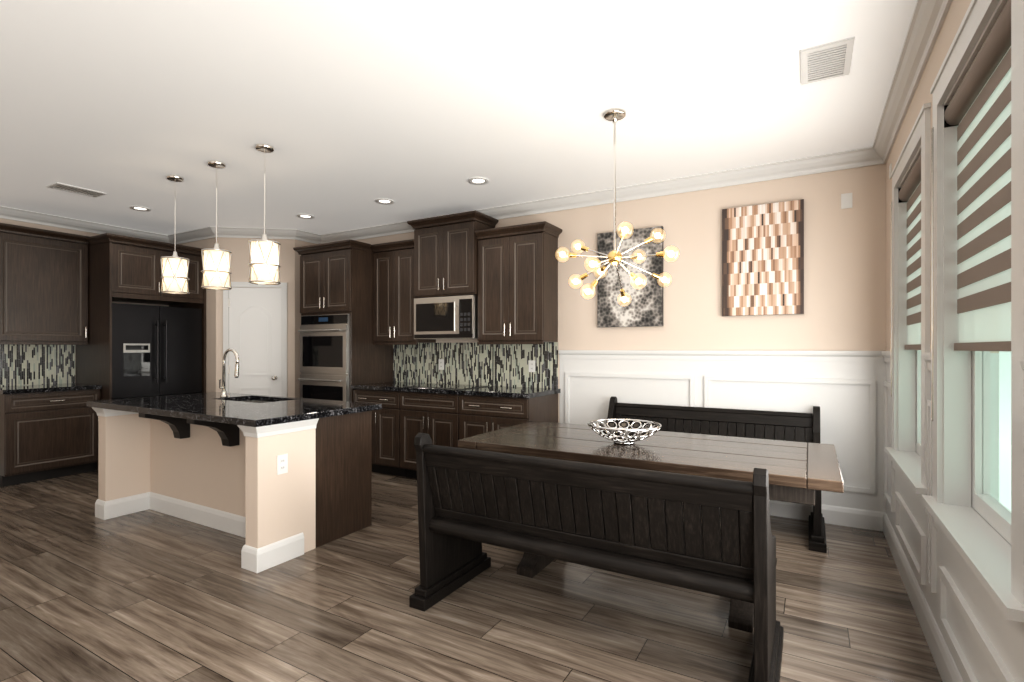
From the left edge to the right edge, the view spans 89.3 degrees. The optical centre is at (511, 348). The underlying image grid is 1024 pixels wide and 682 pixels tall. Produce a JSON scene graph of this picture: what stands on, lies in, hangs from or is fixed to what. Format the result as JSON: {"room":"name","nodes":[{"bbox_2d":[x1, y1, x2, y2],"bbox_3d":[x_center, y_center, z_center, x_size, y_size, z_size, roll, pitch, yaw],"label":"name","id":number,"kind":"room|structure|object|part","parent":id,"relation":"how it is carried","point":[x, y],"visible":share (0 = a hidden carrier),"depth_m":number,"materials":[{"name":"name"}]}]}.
{"room":"kitchen","nodes":[
{"label":"kitchen","id":0,"kind":"room"},
{"bbox_2d":[0,218,168,382],"bbox_3d":[-5.711,-0.060,4.493,0.120,2.740,7.000,0,0,30],"label":"wall","id":1,"kind":"structure","parent":0,"point":[33,225],"depth_m":5.68,"materials":[{"name":"beige paint"}]},
{"bbox_2d":[0,344,74,385],"bbox_3d":[-5.074,0.166,5.472,0.008,0.448,0.752,0,0,30],"label":"tile backsplash","id":2,"kind":"structure","parent":1,"relation":"attached to","point":[20,365],"depth_m":5.51,"materials":[{"name":"tile"}]},
{"bbox_2d":[0,223,88,344],"bbox_3d":[-4.925,-0.621,5.358,0.374,1.171,0.800,0,0,30],"label":"upper cabinet","id":3,"kind":"object","parent":1,"relation":"attached to","point":[43,287],"visible":0.98,"depth_m":5.30,"materials":[{"name":"brown wood"}]},
{"bbox_2d":[178,237,314,397],"bbox_3d":[-3.415,-0.060,6.662,1.700,2.740,0.950,0,0,30],"label":"wall","id":4,"kind":"structure","parent":0,"point":[289,263],"depth_m":6.27,"materials":[{"name":"beige paint"}]},
{"bbox_2d":[229,287,280,395],"bbox_3d":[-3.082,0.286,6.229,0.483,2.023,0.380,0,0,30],"label":"pantry door","id":5,"kind":"structure","parent":4,"relation":"in","point":[255,329],"depth_m":6.22,"materials":[{"name":"white wood"}]},
{"bbox_2d":[223,282,286,396],"bbox_3d":[-3.083,0.259,6.230,0.724,2.102,0.020,0,0,-8],"label":"door frame","id":6,"kind":"structure","parent":4,"relation":"attached to","point":[283,286],"depth_m":6.25,"materials":[{"name":"white"}]},
{"bbox_2d":[0,0,952,243],"bbox_3d":[-2.365,-1.375,2.569,7.600,0.110,7.000,0,0,30],"label":"crown molding","id":7,"kind":"structure","parent":4,"relation":"attached to","point":[927,20],"depth_m":4.31,"materials":[{"name":"white wood"}]},
{"bbox_2d":[0,0,916,234],"bbox_3d":[-2.357,-1.470,2.564,7.860,0.080,7.240,0,0,30],"label":"ceiling","id":8,"kind":"structure","parent":0,"point":[350,111],"depth_m":2.99,"materials":[{"name":"white paint"}]},
{"bbox_2d":[47,182,105,197],"bbox_3d":[-3.922,-1.423,4.676,0.220,0.011,0.360,0,0,30],"label":"ceiling vent","id":9,"kind":"object","parent":8,"relation":"in","point":[74,189],"visible":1,"depth_m":4.67,"materials":[{"name":"white metal"}]},
{"bbox_2d":[129,206,150,210],"bbox_3d":[-3.797,-1.424,5.295,0.184,0.010,0.184,0,0,30],"label":"recessed light","id":10,"kind":"object","parent":8,"relation":"in","point":[139,208],"visible":1,"depth_m":5.30,"materials":[{"name":"white"}]},
{"bbox_2d":[160,175,189,293],"bbox_3d":[-2.822,-0.945,4.343,0.208,0.970,0.208,0,0,30],"label":"pendant light","id":11,"kind":"object","parent":8,"relation":"hanging from","point":[174,276],"visible":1,"depth_m":4.28,"materials":[{"name":"white glass"}]},
{"bbox_2d":[201,160,231,289],"bbox_3d":[-2.286,-0.945,4.011,0.208,0.970,0.208,0,0,30],"label":"pendant light","id":12,"kind":"object","parent":8,"relation":"hanging from","point":[216,272],"visible":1,"depth_m":3.95,"materials":[{"name":"silver metal"}]},
{"bbox_2d":[248,143,280,284],"bbox_3d":[-1.758,-0.945,3.685,0.208,0.970,0.208,0,0,30],"label":"pendant light","id":13,"kind":"object","parent":8,"relation":"hanging from","point":[264,254],"visible":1,"depth_m":3.62,"materials":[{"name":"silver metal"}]},
{"bbox_2d":[296,214,314,218],"bbox_3d":[-2.233,-1.424,5.607,0.184,0.010,0.184,0,0,30],"label":"recessed light","id":14,"kind":"object","parent":8,"relation":"in","point":[305,216],"visible":1,"depth_m":5.62,"materials":[{"name":"white"}]},
{"bbox_2d":[375,198,393,203],"bbox_3d":[-1.236,-1.424,5.034,0.184,0.010,0.184,0,0,30],"label":"recessed light","id":15,"kind":"object","parent":8,"relation":"in","point":[384,201],"visible":0.98,"depth_m":5.02,"materials":[{"name":"white"}]},
{"bbox_2d":[468,177,488,184],"bbox_3d":[-0.286,-1.424,4.419,0.184,0.010,0.184,0,0,30],"label":"recessed light","id":16,"kind":"object","parent":8,"relation":"in","point":[478,180],"visible":0.98,"depth_m":4.41,"materials":[{"name":"white"}]},
{"bbox_2d":[555,108,678,305],"bbox_3d":[0.646,-0.853,3.124,0.720,1.155,0.667,0,0,30],"label":"chandelier","id":17,"kind":"object","parent":8,"relation":"hanging from","point":[614,256],"visible":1,"depth_m":3.13,"materials":[{"name":"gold metal"}]},
{"bbox_2d":[800,37,854,85],"bbox_3d":[1.569,-1.423,2.591,0.220,0.011,0.360,0,0,30],"label":"ceiling vent","id":18,"kind":"object","parent":8,"relation":"in","point":[828,61],"visible":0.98,"depth_m":2.57,"materials":[{"name":"white metal"}]},
{"bbox_2d":[0,471,942,681],"bbox_3d":[-2.357,1.340,2.564,7.860,0.060,7.240,0,0,30],"label":"floor","id":19,"kind":"structure","parent":0,"point":[87,595],"depth_m":2.57,"materials":[{"name":"brown wood"}]},
{"bbox_2d":[0,383,101,486],"bbox_3d":[-4.799,0.850,5.299,0.652,0.920,0.777,0,0,30],"label":"base cabinet","id":20,"kind":"object","parent":19,"relation":"on","point":[48,431],"visible":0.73,"depth_m":5.12,"materials":[{"name":"brown wood"}]},
{"bbox_2d":[76,233,205,470],"bbox_3d":[-4.281,0.062,6.001,0.849,2.496,1.045,0,0,30],"label":"cabinet","id":21,"kind":"object","parent":19,"relation":"on","point":[121,268],"visible":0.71,"depth_m":5.61,"materials":[{"name":"brown wood"}]},
{"bbox_2d":[112,303,201,398],"bbox_3d":[-4.274,0.409,6.025,0.806,1.778,0.937,0,0,30],"label":"fridge","id":22,"kind":"object","parent":19,"relation":"on","point":[156,350],"visible":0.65,"depth_m":5.80,"materials":[{"name":"black metal"}]},
{"bbox_2d":[95,396,371,572],"bbox_3d":[-2.122,0.880,3.925,2.022,0.860,0.944,0,0,30],"label":"kitchen island","id":23,"kind":"object","parent":19,"relation":"on","point":[208,459],"depth_m":3.68,"materials":[{"name":"beige paint"}]},
{"bbox_2d":[87,392,381,439],"bbox_3d":[-2.116,0.467,3.906,2.100,0.115,1.005,0,0,30],"label":"island countertop","id":24,"kind":"structure","parent":23,"relation":"on","point":[252,421],"depth_m":3.52,"materials":[{"name":"black stone"}]},
{"bbox_2d":[219,348,238,396],"bbox_3d":[-2.354,0.206,4.309,0.230,0.406,0.079,0,0,30],"label":"faucet","id":25,"kind":"object","parent":24,"relation":"on","point":[236,375],"visible":1,"depth_m":4.34,"materials":[{"name":"silver metal"}]},
{"bbox_2d":[277,454,287,474],"bbox_3d":[-1.403,0.710,3.169,0.008,0.116,0.072,0,0,30],"label":"outlet","id":26,"kind":"object","parent":23,"relation":"attached to","point":[282,464],"visible":1,"depth_m":3.17,"materials":[{"name":"white plastic"}]},
{"bbox_2d":[293,239,392,401],"bbox_3d":[-1.920,0.087,5.923,0.904,2.446,0.732,0,0,30],"label":"tall cabinet","id":27,"kind":"object","parent":19,"relation":"on","point":[340,353],"visible":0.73,"depth_m":5.65,"materials":[{"name":"brown wood"}]},
{"bbox_2d":[353,390,398,475],"bbox_3d":[-1.255,0.870,5.608,0.649,0.880,0.616,0,0,30],"label":"base cabinet","id":28,"kind":"object","parent":19,"relation":"on","point":[385,421],"depth_m":5.29,"materials":[{"name":"brown wood"}]},
{"bbox_2d":[399,390,458,478],"bbox_3d":[-0.659,0.870,5.265,0.726,0.880,0.616,0,0,30],"label":"base cabinet","id":29,"kind":"object","parent":19,"relation":"on","point":[450,415],"depth_m":5.02,"materials":[{"name":"brown wood"}]},
{"bbox_2d":[351,382,560,397],"bbox_3d":[-0.618,0.410,5.228,2.132,0.040,0.642,0,0,30],"label":"countertop","id":30,"kind":"structure","parent":29,"relation":"on","point":[407,387],"depth_m":4.98,"materials":[{"name":"black stone"}]},
{"bbox_2d":[459,394,557,439],"bbox_3d":[-0.027,0.870,4.901,0.732,0.880,0.616,0,0,30],"label":"base cabinet","id":31,"kind":"object","parent":19,"relation":"on","point":[477,416],"depth_m":4.67,"materials":[{"name":"brown wood"}]},
{"bbox_2d":[409,433,783,681],"bbox_3d":[0.351,0.870,2.478,1.655,0.879,0.620,0,0,30],"label":"bench","id":32,"kind":"object","parent":19,"relation":"on","point":[597,516],"visible":1,"depth_m":2.19,"materials":[{"name":"brown wood"}]},
{"bbox_2d":[458,421,843,632],"bbox_3d":[0.754,0.929,3.019,1.940,0.762,0.950,0,0,30],"label":"dining table","id":33,"kind":"object","parent":19,"relation":"on","point":[798,473],"visible":0.54,"depth_m":2.72,"materials":[{"name":"brown wood"}]},
{"bbox_2d":[587,419,661,444],"bbox_3d":[0.647,0.491,2.994,0.421,0.110,0.421,0,0,30],"label":"decorative bowl","id":34,"kind":"object","parent":33,"relation":"on","point":[623,439],"visible":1,"depth_m":2.94,"materials":[{"name":"silver metal"}]},
{"bbox_2d":[606,396,826,552],"bbox_3d":[1.445,0.870,3.989,1.655,0.879,0.620,0,0,30],"label":"bench","id":35,"kind":"object","parent":19,"relation":"on","point":[802,427],"visible":0.46,"depth_m":4.06,"materials":[{"name":"brown wood"}]},
{"bbox_2d":[355,164,885,422],"bbox_3d":[-0.582,-0.060,5.650,7.860,2.740,0.120,0,0,30],"label":"wall","id":36,"kind":"structure","parent":0,"point":[844,279],"depth_m":4.23,"materials":[{"name":"beige paint"}]},
{"bbox_2d":[370,240,435,344],"bbox_3d":[-1.193,-0.595,5.740,0.628,1.069,0.326,0,0,30],"label":"upper cabinet","id":37,"kind":"object","parent":36,"relation":"attached to","point":[393,307],"depth_m":5.60,"materials":[{"name":"brown wood"}]},
{"bbox_2d":[410,210,497,297],"bbox_3d":[-0.602,-0.920,5.371,0.756,0.791,0.376,0,0,30],"label":"upper cabinet","id":38,"kind":"object","parent":36,"relation":"attached to","point":[443,249],"depth_m":5.19,"materials":[{"name":"brown wood"}]},
{"bbox_2d":[414,295,477,338],"bbox_3d":[-0.617,-0.305,5.344,0.744,0.420,0.434,0,0,30],"label":"microwave","id":39,"kind":"object","parent":38,"relation":"attached to","point":[451,317],"visible":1,"depth_m":5.17,"materials":[{"name":"silver metal"}]},
{"bbox_2d":[393,342,557,388],"bbox_3d":[-0.470,0.166,5.512,2.104,0.448,0.008,0,0,30],"label":"tile backsplash","id":40,"kind":"structure","parent":36,"relation":"attached to","point":[487,364],"depth_m":5.44,"materials":[{"name":"tile"}]},
{"bbox_2d":[439,359,443,369],"bbox_3d":[-0.774,0.180,5.677,0.072,0.116,0.008,0,0,30],"label":"electrical outlet","id":41,"kind":"object","parent":40,"relation":"attached to","point":[441,364],"visible":1,"depth_m":5.67,"materials":[{"name":"white plastic"}]},
{"bbox_2d":[529,360,534,371],"bbox_3d":[0.197,0.180,5.118,0.072,0.116,0.008,0,0,30],"label":"electrical outlet","id":42,"kind":"object","parent":40,"relation":"attached to","point":[531,365],"visible":1,"depth_m":5.12,"materials":[{"name":"white plastic"}]},
{"bbox_2d":[474,222,561,341],"bbox_3d":[0.051,-0.599,5.024,0.714,1.076,0.326,0,0,30],"label":"upper cabinet","id":43,"kind":"object","parent":36,"relation":"attached to","point":[507,276],"depth_m":4.86,"materials":[{"name":"brown wood"}]},
{"bbox_2d":[597,226,662,326],"bbox_3d":[1.047,-0.620,4.621,0.590,0.860,0.036,0,0,30],"label":"picture","id":44,"kind":"object","parent":36,"relation":"attached to","point":[643,307],"visible":0.82,"depth_m":4.59,"materials":[{"name":"grey"}]},
{"bbox_2d":[565,372,694,423],"bbox_3d":[1.020,0.640,4.645,1.180,0.820,0.018,0,0,30],"label":"trim","id":45,"kind":"structure","parent":36,"relation":"attached to","point":[692,377],"depth_m":4.64,"materials":[{"name":"white"}]},
{"bbox_2d":[559,350,879,361],"bbox_3d":[1.559,0.060,4.334,2.555,0.080,0.028,0,0,30],"label":"trim","id":46,"kind":"structure","parent":36,"relation":"attached to","point":[859,356],"depth_m":4.22,"materials":[{"name":"white wood"}]},
{"bbox_2d":[560,359,885,511],"bbox_3d":[1.565,0.665,4.344,2.555,1.290,0.004,0,0,30],"label":"wall panel","id":47,"kind":"object","parent":36,"relation":"attached to","point":[845,419],"visible":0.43,"depth_m":4.06,"materials":[{"name":"white"}]},
{"bbox_2d":[722,199,803,315],"bbox_3d":[1.970,-0.695,4.090,0.580,0.870,0.036,0,0,30],"label":"picture","id":48,"kind":"object","parent":36,"relation":"attached to","point":[762,259],"visible":1,"depth_m":4.07,"materials":[{"name":"brown"}]},
{"bbox_2d":[647,497,878,530],"bbox_3d":[1.544,1.242,4.348,2.515,0.135,0.018,0,0,30],"label":"baseboard","id":49,"kind":"structure","parent":36,"relation":"attached to","point":[836,515],"depth_m":3.85,"materials":[{"name":"white"}]},
{"bbox_2d":[704,376,875,493],"bbox_3d":[2.108,0.640,4.019,1.170,0.820,0.018,0,0,30],"label":"trim","id":50,"kind":"structure","parent":36,"relation":"attached to","point":[872,490],"depth_m":3.79,"materials":[{"name":"white wood"}]},
{"bbox_2d":[841,193,851,208],"bbox_3d":[2.467,-1.085,3.822,0.070,0.110,0.008,0,0,30],"label":"switch plate","id":51,"kind":"object","parent":36,"relation":"attached to","point":[846,200],"visible":1,"depth_m":3.82,"materials":[{"name":"white plastic"}]},
{"bbox_2d":[886,0,1023,681],"bbox_3d":[1.003,-0.060,0.632,0.170,2.740,7.000,0,0,30],"label":"wall","id":52,"kind":"structure","parent":0,"point":[1010,654],"depth_m":2.03,"materials":[{"name":"white paint"}]},
{"bbox_2d":[880,351,890,362],"bbox_3d":[2.525,0.060,3.477,0.028,0.080,0.470,0,0,30],"label":"trim","id":53,"kind":"structure","parent":52,"relation":"attached to","point":[885,356],"depth_m":3.57,"materials":[{"name":"white"}]},
{"bbox_2d":[884,381,894,505],"bbox_3d":[2.534,0.640,3.484,0.018,0.820,0.390,0,0,30],"label":"trim","id":54,"kind":"structure","parent":52,"relation":"attached to","point":[887,384],"depth_m":3.62,"materials":[{"name":"white wood"}]},
{"bbox_2d":[889,163,891,179],"bbox_3d":[2.520,-1.175,3.451,0.008,0.090,0.060,0,0,30],"label":"switch plate","id":55,"kind":"object","parent":52,"relation":"attached to","point":[890,168],"visible":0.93,"depth_m":3.43,"materials":[{"name":"white plastic"}]},
{"bbox_2d":[885,103,930,513],"bbox_3d":[2.184,-0.175,2.779,0.187,1.850,1.120,0,0,30],"label":"window","id":56,"kind":"structure","parent":52,"relation":"in","point":[909,464],"depth_m":3.10,"materials":[{"name":"white wood"}]},
{"bbox_2d":[891,154,920,396],"bbox_3d":[2.175,-0.340,2.817,0.088,1.287,0.931,0,0,30],"label":"window blind","id":57,"kind":"object","parent":56,"relation":"attached to","point":[909,191],"visible":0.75,"depth_m":2.94,"materials":[{"name":"brown"}]},
{"bbox_3d":[2.245,-0.180,2.744,0.045,1.620,0.900,0,0,30],"label":"window sash","id":58,"kind":"part","parent":56,"relation":"part of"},
{"bbox_2d":[889,488,932,591],"bbox_3d":[2.143,0.995,2.803,0.018,0.230,0.860,0,0,30],"label":"trim","id":59,"kind":"structure","parent":52,"relation":"attached to","point":[896,499],"depth_m":2.55,"materials":[{"name":"white wood"}]},
{"bbox_2d":[879,512,963,681],"bbox_3d":[0.929,1.242,0.692,0.018,0.135,6.970,0,0,30],"label":"baseboard","id":60,"kind":"structure","parent":52,"relation":"attached to","point":[947,668],"depth_m":2.42,"materials":[{"name":"white wood"}]},
{"bbox_2d":[921,0,1023,655],"bbox_3d":[1.561,-0.175,1.696,0.187,1.850,1.120,0,0,30],"label":"window","id":61,"kind":"structure","parent":52,"relation":"in","point":[989,558],"depth_m":1.92,"materials":[{"name":"white wood"}]},
{"bbox_2d":[931,0,1010,420],"bbox_3d":[1.551,-0.340,1.733,0.088,1.287,0.931,0,0,30],"label":"window blind","id":62,"kind":"object","parent":61,"relation":"attached to","point":[977,110],"visible":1,"depth_m":1.74,"materials":[{"name":"brown"}]},
{"bbox_3d":[1.622,-0.180,1.660,0.045,1.620,0.900,0,0,30],"label":"window sash","id":63,"kind":"part","parent":61,"relation":"part of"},
{"bbox_2d":[933,560,1014,681],"bbox_3d":[1.519,0.995,1.719,0.018,0.230,0.860,0,0,30],"label":"trim","id":64,"kind":"structure","parent":52,"relation":"attached to","point":[994,659],"depth_m":1.79,"materials":[{"name":"white wood"}]},
{"label":"outside","id":65,"kind":"structure","parent":0,"visible":0},
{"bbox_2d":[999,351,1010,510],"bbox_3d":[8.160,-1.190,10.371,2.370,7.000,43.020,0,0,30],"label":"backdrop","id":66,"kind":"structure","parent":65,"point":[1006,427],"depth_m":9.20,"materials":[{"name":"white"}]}
]}

